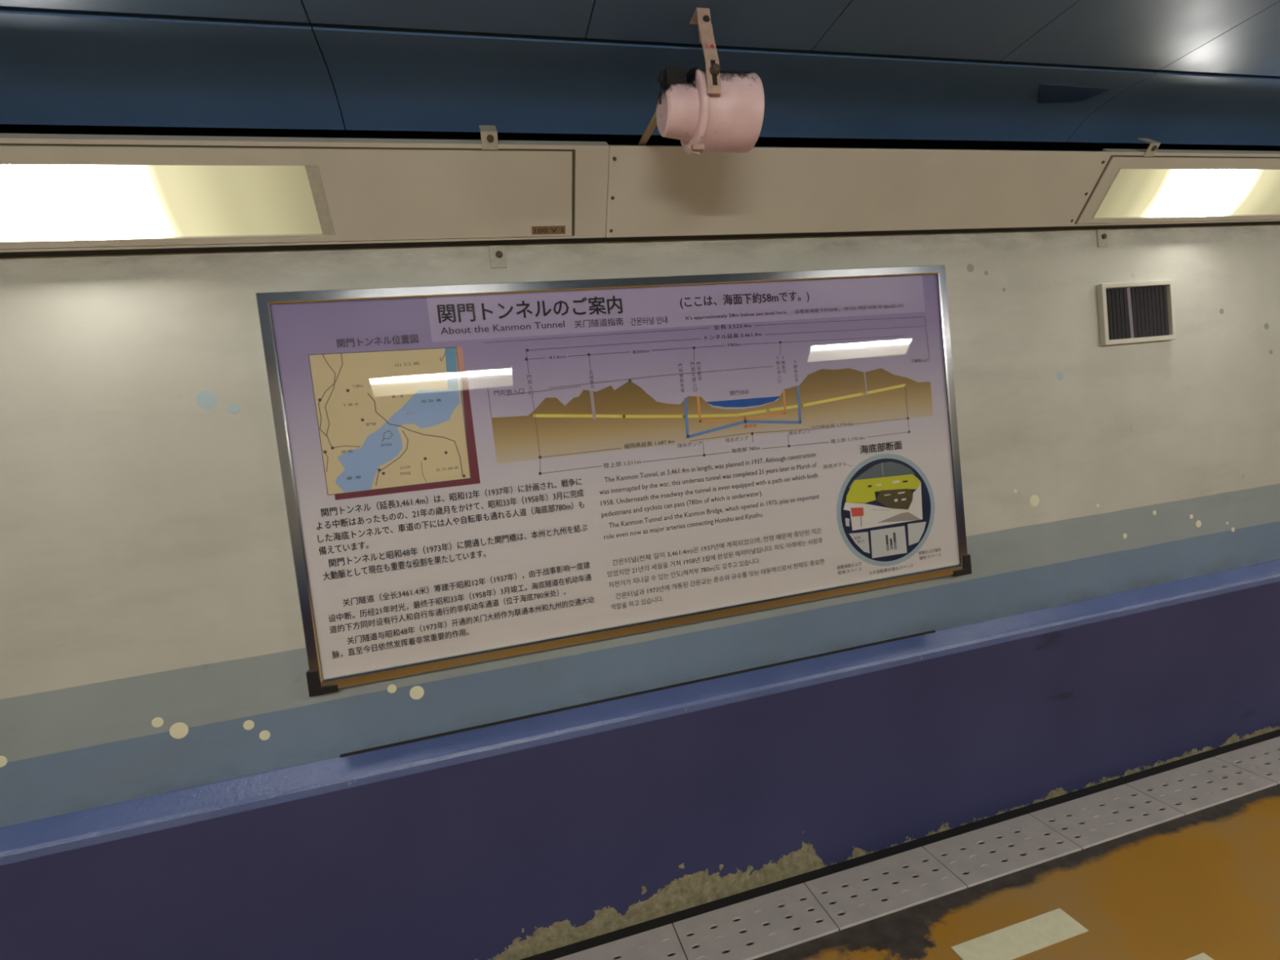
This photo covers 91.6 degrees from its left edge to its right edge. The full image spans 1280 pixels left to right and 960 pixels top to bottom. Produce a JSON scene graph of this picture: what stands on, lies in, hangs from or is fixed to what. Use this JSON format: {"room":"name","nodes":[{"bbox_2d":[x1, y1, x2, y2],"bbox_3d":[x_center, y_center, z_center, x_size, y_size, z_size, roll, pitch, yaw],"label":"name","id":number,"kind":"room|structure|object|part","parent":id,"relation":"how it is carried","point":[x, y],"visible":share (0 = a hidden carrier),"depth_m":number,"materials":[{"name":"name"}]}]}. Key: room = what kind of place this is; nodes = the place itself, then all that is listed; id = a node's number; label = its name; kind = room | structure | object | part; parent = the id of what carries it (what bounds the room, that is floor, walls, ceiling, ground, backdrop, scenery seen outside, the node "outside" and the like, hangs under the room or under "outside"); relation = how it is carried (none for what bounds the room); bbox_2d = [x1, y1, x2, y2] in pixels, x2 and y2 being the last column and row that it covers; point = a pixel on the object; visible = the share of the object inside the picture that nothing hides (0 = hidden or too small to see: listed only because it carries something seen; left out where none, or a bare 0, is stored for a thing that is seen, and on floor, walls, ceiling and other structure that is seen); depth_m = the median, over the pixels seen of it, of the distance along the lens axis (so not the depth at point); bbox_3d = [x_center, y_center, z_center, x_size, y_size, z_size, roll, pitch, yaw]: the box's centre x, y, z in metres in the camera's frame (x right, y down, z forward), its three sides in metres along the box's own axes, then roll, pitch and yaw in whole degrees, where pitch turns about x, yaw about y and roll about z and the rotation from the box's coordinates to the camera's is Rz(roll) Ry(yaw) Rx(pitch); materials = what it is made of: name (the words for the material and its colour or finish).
{"room":"pedestrian tunnel","nodes":[
{"label":"pedestrian tunnel","id":0,"kind":"room"},
{"bbox_2d":[0,224,1279,959],"bbox_3d":[1.022,0.073,2.157,16.000,2.200,0.176,-7,3,-14],"label":"wall","id":1,"kind":"structure","parent":0,"point":[152,638],"depth_m":1.78,"materials":[{"name":"paint"}]},
{"bbox_2d":[0,124,608,268],"bbox_3d":[-0.956,-0.666,1.480,1.797,0.298,0.220,-7,3,-14],"label":"lamp","id":2,"kind":"object","parent":1,"relation":"attached to","point":[61,194],"visible":1,"depth_m":1.50,"materials":[{"name":"beige metal"}]},
{"bbox_2d":[0,164,322,239],"bbox_3d":[-1.264,-0.627,1.406,1.030,0.124,0.105,-7,3,-14],"label":"diffuser","id":3,"kind":"object","parent":2,"relation":"attached to","point":[37,202],"depth_m":1.44,"materials":[{"name":"white plastic"}]},
{"bbox_3d":[-0.995,-0.665,1.464,1.685,0.172,0.149,-7,3,-14],"label":"panel","id":4,"kind":"part","parent":2,"relation":"part of","materials":[{"name":"beige metal"}]},
{"bbox_2d":[255,264,971,697],"bbox_3d":[0.073,-0.075,1.846,2.048,1.032,0.052,-7,3,-14],"label":"information sign","id":5,"kind":"object","parent":1,"relation":"attached to","point":[471,473],"visible":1,"depth_m":1.79,"materials":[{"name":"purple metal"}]},
{"bbox_3d":[-0.893,0.041,1.603,0.031,1.026,0.046,-7,3,-14],"label":"frame rail","id":6,"kind":"part","parent":5,"relation":"part of","materials":[{"name":"silver metal"}]},
{"bbox_3d":[0.018,-0.572,1.819,2.037,0.031,0.046,-7,3,-14],"label":"frame rail","id":7,"kind":"part","parent":5,"relation":"part of","materials":[{"name":"silver metal"}]},
{"bbox_3d":[0.126,0.416,1.876,2.037,0.031,0.046,-7,3,-14],"label":"frame rail","id":8,"kind":"part","parent":5,"relation":"part of","materials":[{"name":"silver metal"}]},
{"bbox_3d":[0.183,-0.518,1.851,1.550,0.116,0.001,-7,3,-14],"label":"title panel","id":9,"kind":"part","parent":5,"relation":"part of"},
{"bbox_2d":[822,440,941,574],"bbox_3d":[0.793,0.090,2.025,0.410,0.422,0.002,-7,3,-14],"label":"picture","id":10,"kind":"object","parent":5,"relation":"on","point":[882,500],"depth_m":2.02,"materials":[{"name":"multicoloured"}]},
{"bbox_3d":[1.037,-0.197,2.092,0.031,1.026,0.046,-7,3,-14],"label":"frame rail","id":11,"kind":"part","parent":5,"relation":"part of","materials":[{"name":"silver metal"}]},
{"bbox_2d":[0,559,1279,866],"bbox_3d":[1.087,0.545,2.129,16.000,0.066,0.071,-7,3,-14],"label":"trim","id":12,"kind":"structure","parent":1,"relation":"attached to","point":[37,838],"depth_m":1.78,"materials":[{"name":"paint"}]},
{"bbox_2d":[602,145,1111,241],"bbox_3d":[0.709,-0.880,1.911,1.667,0.193,0.197,-7,3,-14],"label":"cover","id":13,"kind":"object","parent":1,"relation":"attached to","point":[655,192],"visible":0.99,"depth_m":1.86,"materials":[{"name":"beige metal"}]},
{"bbox_2d":[520,728,1279,959],"bbox_3d":[1.190,1.171,2.025,16.000,0.001,0.226,-7,3,-14],"label":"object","id":14,"kind":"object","parent":1,"relation":"attached to","point":[649,925],"depth_m":2.00,"materials":[{"name":"black"}]},
{"bbox_2d":[553,923,686,959],"bbox_3d":[-0.087,1.327,1.673,0.425,0.006,0.196,-7,3,-14],"label":"drain cover","id":15,"kind":"object","parent":14,"relation":"on","point":[656,944],"visible":1,"depth_m":1.74,"materials":[{"name":"metal"}]},
{"bbox_2d":[672,883,839,959],"bbox_3d":[0.326,1.276,1.777,0.425,0.006,0.196,-7,3,-14],"label":"drain cover","id":16,"kind":"object","parent":14,"relation":"on","point":[753,913],"visible":1,"depth_m":1.77,"materials":[{"name":"metal"}]},
{"bbox_2d":[804,846,967,930],"bbox_3d":[0.738,1.225,1.882,0.425,0.006,0.196,-7,3,-14],"label":"drain cover","id":17,"kind":"object","parent":14,"relation":"on","point":[910,891],"visible":1,"depth_m":1.87,"materials":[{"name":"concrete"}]},
{"bbox_2d":[922,813,1081,887],"bbox_3d":[1.150,1.174,1.986,0.425,0.006,0.196,-7,3,-14],"label":"drain cover","id":18,"kind":"object","parent":14,"relation":"on","point":[983,866],"visible":1,"depth_m":1.98,"materials":[{"name":"metal"}]},
{"bbox_2d":[1029,784,1184,849],"bbox_3d":[1.563,1.123,2.090,0.425,0.006,0.196,-7,3,-14],"label":"drain cover","id":19,"kind":"object","parent":14,"relation":"on","point":[1101,825],"visible":1,"depth_m":2.08,"materials":[{"name":"metal"}]},
{"bbox_2d":[1125,756,1277,815],"bbox_3d":[1.975,1.072,2.195,0.425,0.006,0.196,-7,3,-14],"label":"drain cover","id":20,"kind":"object","parent":14,"relation":"on","point":[1206,795],"visible":1,"depth_m":2.18,"materials":[{"name":"galvanized steel"}]},
{"bbox_2d":[1213,736,1279,784],"bbox_3d":[2.387,1.021,2.299,0.425,0.006,0.196,-7,3,-14],"label":"drain cover","id":21,"kind":"object","parent":14,"relation":"on","point":[1257,766],"visible":1,"depth_m":2.31,"materials":[{"name":"metal"}]},
{"bbox_2d":[1096,280,1177,346],"bbox_3d":[1.838,-0.619,2.301,0.343,0.222,0.021,-7,3,-14],"label":"air vent","id":22,"kind":"object","parent":1,"relation":"in","point":[1144,311],"visible":1,"depth_m":2.30,"materials":[{"name":"beige metal"}]},
{"bbox_3d":[1.836,-0.619,2.310,0.307,0.186,0.001,-7,3,-14],"label":"plate","id":23,"kind":"part","parent":22,"relation":"part of","materials":[{"name":"black metal"}]},
{"bbox_2d":[1060,137,1279,247],"bbox_3d":[2.380,-1.077,2.324,1.797,0.298,0.220,-7,3,-14],"label":"lamp","id":24,"kind":"object","parent":1,"relation":"attached to","point":[1152,187],"visible":0.96,"depth_m":2.20,"materials":[{"name":"beige metal"}]},
{"bbox_3d":[2.341,-1.076,2.308,1.685,0.172,0.149,-7,3,-14],"label":"panel","id":25,"kind":"part","parent":24,"relation":"part of","materials":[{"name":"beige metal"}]},
{"bbox_2d":[1093,168,1279,217],"bbox_3d":[2.073,-1.039,2.250,1.030,0.124,0.105,-7,3,-14],"label":"diffuser","id":26,"kind":"object","parent":24,"relation":"attached to","point":[1127,193],"depth_m":2.22,"materials":[{"name":"white plastic"}]},
{"bbox_2d":[0,0,1279,151],"bbox_3d":[1.294,-1.072,0.522,16.000,0.205,3.410,-7,3,-14],"label":"ceiling","id":27,"kind":"structure","parent":0,"point":[1051,75],"depth_m":1.51,"materials":[{"name":"blue paint"}]},
{"bbox_2d":[638,7,764,155],"bbox_3d":[0.101,-0.868,1.515,0.214,0.308,0.506,-7,3,-14],"label":"loudspeaker","id":28,"kind":"object","parent":27,"relation":"hanging from","point":[713,109],"visible":0.98,"depth_m":1.32,"materials":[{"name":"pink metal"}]},
{"bbox_2d":[640,783,1279,959],"bbox_3d":[1.548,1.272,0.659,16.000,0.122,3.058,-7,3,-14],"label":"floor","id":29,"kind":"structure","parent":0,"point":[1204,884],"depth_m":1.72,"materials":[{"name":"orange paint"}]}
]}

